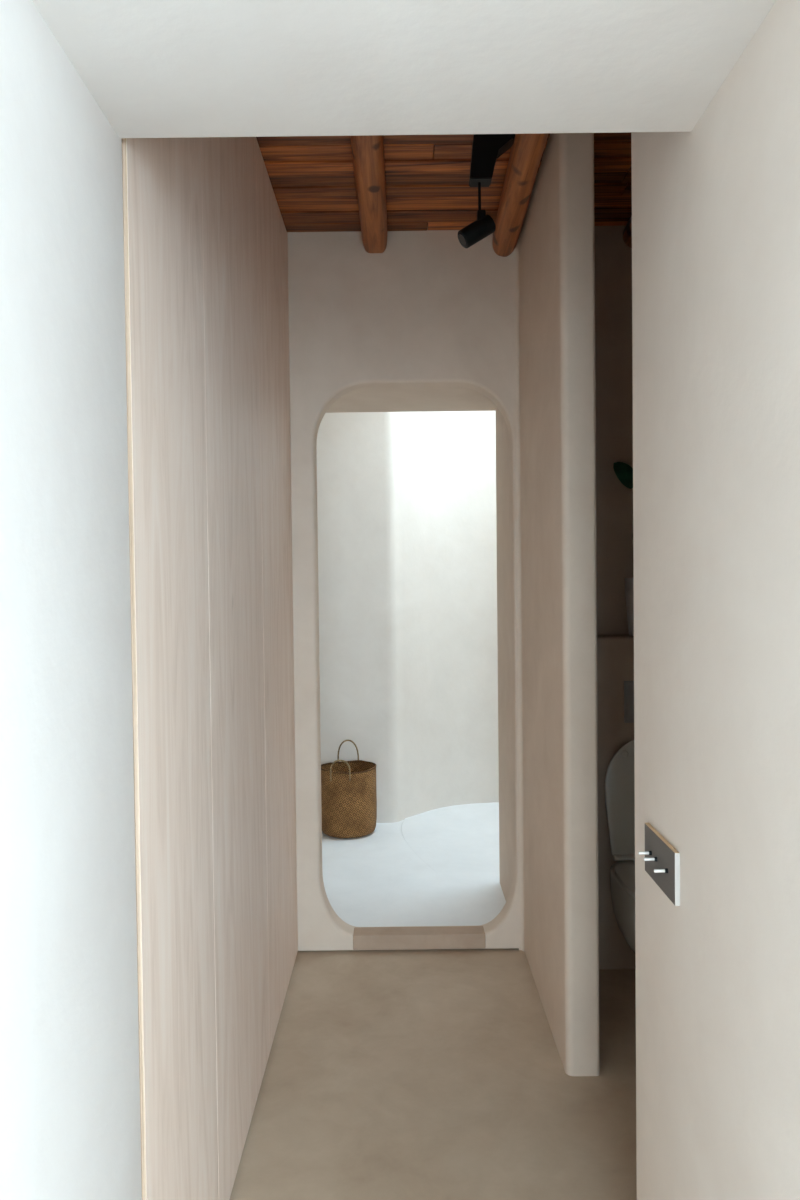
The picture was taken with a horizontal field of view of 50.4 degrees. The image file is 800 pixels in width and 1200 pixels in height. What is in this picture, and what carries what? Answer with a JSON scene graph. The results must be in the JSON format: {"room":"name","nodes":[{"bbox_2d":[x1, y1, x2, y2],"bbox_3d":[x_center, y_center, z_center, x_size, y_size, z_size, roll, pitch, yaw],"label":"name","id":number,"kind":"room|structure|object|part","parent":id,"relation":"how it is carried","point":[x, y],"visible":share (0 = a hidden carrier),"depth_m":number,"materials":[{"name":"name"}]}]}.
{"room":"hallway","nodes":[
{"label":"hallway","id":0,"kind":"room"},
{"bbox_2d":[0,0,799,1199],"bbox_3d":[0.699,-0.113,1.079,6.800,3.000,1.062,-1,1,0],"label":"wall","id":1,"kind":"structure","parent":0,"point":[716,204],"depth_m":1.10,"materials":[{"name":"white paint"}]},
{"bbox_2d":[638,823,679,905],"bbox_3d":[0.430,0.443,1.435,0.030,0.086,0.168,-1,1,0],"label":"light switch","id":2,"kind":"object","parent":1,"relation":"attached to","point":[662,860],"visible":1,"depth_m":1.41,"materials":[{"name":"grey metal"}]},
{"bbox_2d":[32,0,775,137],"bbox_3d":[0.003,-1.141,0.891,0.848,0.920,0.735,-1,1,0],"label":"ceiling","id":3,"kind":"structure","parent":0,"point":[153,68],"depth_m":1.08,"materials":[{"name":"white paint"}]},
{"bbox_2d":[317,411,498,822],"bbox_3d":[0.070,-0.395,4.632,3.650,3.390,1.920,-1,1,0],"label":"wall","id":4,"kind":"structure","parent":0,"point":[408,645],"depth_m":4.85,"materials":[{"name":"paint"}]},
{"bbox_2d":[326,387,496,412],"bbox_3d":[-0.801,-1.436,3.507,2.432,1.236,0.479,-1,1,0],"label":"ceiling","id":5,"kind":"structure","parent":0,"point":[406,399],"depth_m":3.53,"materials":[{"name":"beige paint"}]},
{"bbox_2d":[322,820,505,926],"bbox_3d":[0.015,1.345,4.456,4.000,0.180,2.354,-1,1,0],"label":"floor","id":6,"kind":"structure","parent":0,"point":[375,879],"depth_m":3.76,"materials":[{"name":"white concrete"}]},
{"bbox_2d":[321,740,376,837],"bbox_3d":[-0.281,1.016,4.583,0.310,0.478,0.317,-1,1,0],"label":"basket","id":7,"kind":"object","parent":6,"relation":"on","point":[348,788],"visible":0.94,"depth_m":4.47,"materials":[{"name":"brown wicker"}]},
{"bbox_3d":[-0.312,0.888,4.431,0.108,0.115,0.020,-1,1,0],"label":"handle","id":8,"kind":"part","parent":7,"relation":"part of","materials":[{"name":"beige wicker"}]},
{"bbox_3d":[-0.288,0.856,4.724,0.120,0.165,0.027,-1,1,0],"label":"handle","id":9,"kind":"part","parent":7,"relation":"part of","materials":[{"name":"brown wicker"}]},
{"bbox_2d":[400,802,499,873],"bbox_3d":[0.606,1.243,4.591,1.216,0.009,1.320,-1,1,0],"label":"step","id":10,"kind":"structure","parent":6,"relation":"on","point":[464,838],"depth_m":4.47,"materials":[{"name":"white concrete"}]},
{"bbox_2d":[230,948,636,1199],"bbox_3d":[0.717,1.426,1.947,6.800,0.120,2.726,-1,1,0],"label":"floor","id":11,"kind":"structure","parent":0,"point":[411,1074],"depth_m":2.36,"materials":[{"name":"beige concrete"}]},
{"bbox_2d":[122,137,297,1199],"bbox_3d":[-0.722,0.014,2.258,0.635,2.720,1.912,-1,1,0],"label":"wardrobe","id":12,"kind":"object","parent":11,"relation":"on","point":[205,233],"visible":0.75,"depth_m":1.79,"materials":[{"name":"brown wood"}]},
{"bbox_3d":[-0.415,0.024,1.552,0.021,2.710,0.499,-1,1,0],"label":"door","id":13,"kind":"part","parent":12,"relation":"part of","materials":[{"name":"brown wood"}]},
{"bbox_3d":[-0.415,0.010,2.157,0.021,2.710,0.710,-1,1,0],"label":"door","id":14,"kind":"part","parent":12,"relation":"part of","materials":[{"name":"brown wood"}]},
{"bbox_3d":[-0.416,-0.007,2.863,0.021,2.710,0.700,-1,1,0],"label":"door","id":15,"kind":"part","parent":12,"relation":"part of","materials":[{"name":"brown wood"}]},
{"bbox_2d":[256,132,631,231],"bbox_3d":[1.433,-1.389,2.214,4.998,0.031,1.941,-1,1,0],"label":"ceiling","id":16,"kind":"structure","parent":0,"point":[312,178],"depth_m":2.80,"materials":[{"name":"brown wood"}]},
{"bbox_2d":[350,135,387,252],"bbox_3d":[-0.095,-1.324,2.224,0.099,0.103,1.919,-1,1,0],"label":"ceiling beam","id":17,"kind":"structure","parent":16,"relation":"attached to","point":[367,151],"depth_m":2.66,"materials":[{"name":"brown wood"}]},
{"bbox_2d":[458,134,514,247],"bbox_3d":[0.251,-1.184,2.426,0.176,0.357,0.069,-1,1,0],"label":"spotlight","id":18,"kind":"object","parent":16,"relation":"attached to","point":[486,148],"visible":0.85,"depth_m":2.40,"materials":[{"name":"black metal"}]},
{"bbox_3d":[0.227,-1.146,2.424,0.008,0.108,0.008,-1,1,0],"label":"rod","id":19,"kind":"part","parent":18,"relation":"part of","materials":[{"name":"black metal"}]},
{"bbox_2d":[492,133,548,256],"bbox_3d":[0.367,-1.317,2.224,0.096,0.116,1.922,-1,1,1],"label":"ceiling beam","id":20,"kind":"structure","parent":16,"relation":"attached to","point":[527,150],"depth_m":2.66,"materials":[{"name":"brown wood"}]},
{"bbox_2d":[623,216,631,247],"bbox_3d":[0.870,-1.337,2.380,0.093,0.108,1.556,-1,1,0],"label":"ceiling beam","id":21,"kind":"structure","parent":16,"relation":"attached to","point":[627,233],"depth_m":3.10,"materials":[{"name":"brown wood"}]},
{"bbox_2d":[287,225,633,950],"bbox_3d":[0.998,-0.172,3.243,6.200,2.992,0.111,-1,1,0],"label":"wall","id":22,"kind":"structure","parent":0,"point":[429,309],"depth_m":3.19,"materials":[{"name":"beige paint"}]},
{"bbox_2d":[353,926,485,949],"bbox_3d":[0.073,1.305,3.283,0.507,0.057,0.079,-1,1,0],"label":"trim","id":23,"kind":"structure","parent":22,"relation":"on","point":[438,937],"depth_m":3.24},
{"bbox_2d":[495,408,512,900],"bbox_3d":[1.011,-0.405,3.532,1.168,3.340,0.479,-1,1,0],"label":"wall","id":24,"kind":"structure","parent":0,"point":[502,434],"depth_m":3.54,"materials":[{"name":"beige paint"}]},
{"bbox_2d":[513,133,599,1075],"bbox_3d":[0.497,-0.044,2.803,0.117,2.785,0.826,-1,1,0],"label":"wall partition","id":25,"kind":"structure","parent":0,"point":[554,251],"depth_m":2.45,"materials":[{"name":"beige paint"}]},
{"bbox_2d":[597,634,635,968],"bbox_3d":[2.236,0.717,3.152,3.344,1.206,0.164,-1,1,0],"label":"wall","id":26,"kind":"structure","parent":0,"point":[615,653],"depth_m":3.06,"materials":[{"name":"beige paint"}]},
{"bbox_2d":[604,740,634,953],"bbox_3d":[0.915,0.864,2.808,0.380,0.759,0.523,-1,1,0],"label":"toilet","id":27,"kind":"object","parent":26,"relation":"attached to","point":[619,783],"visible":0.22,"depth_m":3.00,"materials":[{"name":"white ceramic"}]},
{"bbox_3d":[0.913,0.691,3.014,0.376,0.423,0.055,-1,1,0],"label":"lid","id":28,"kind":"part","parent":27,"relation":"part of","materials":[{"name":"white ceramic"}]},
{"bbox_3d":[0.918,1.091,2.813,0.380,0.305,0.523,-1,1,0],"label":"bowl","id":29,"kind":"part","parent":27,"relation":"part of","materials":[{"name":"white ceramic"}]},
{"bbox_3d":[0.916,0.925,2.774,0.374,0.022,0.447,-1,1,0],"label":"seat","id":30,"kind":"part","parent":27,"relation":"part of","materials":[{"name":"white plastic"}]},
{"bbox_2d":[613,462,633,635],"bbox_3d":[0.874,-0.260,3.113,0.200,0.780,0.120,-1,1,0],"label":"potted plant","id":31,"kind":"object","parent":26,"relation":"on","point":[623,471],"visible":0.2,"depth_m":3.09,"materials":[{"name":"green plant"}]},
{"bbox_3d":[0.886,0.024,3.120,0.120,0.212,0.120,-1,1,0],"label":"pot","id":32,"kind":"part","parent":31,"relation":"part of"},
{"bbox_2d":[624,681,633,722],"bbox_3d":[0.929,0.365,3.055,0.246,0.151,0.013,-1,1,0],"label":"flush plate","id":33,"kind":"object","parent":26,"relation":"attached to","point":[628,685],"visible":0.27,"depth_m":3.05,"materials":[{"name":"grey"}]}
]}

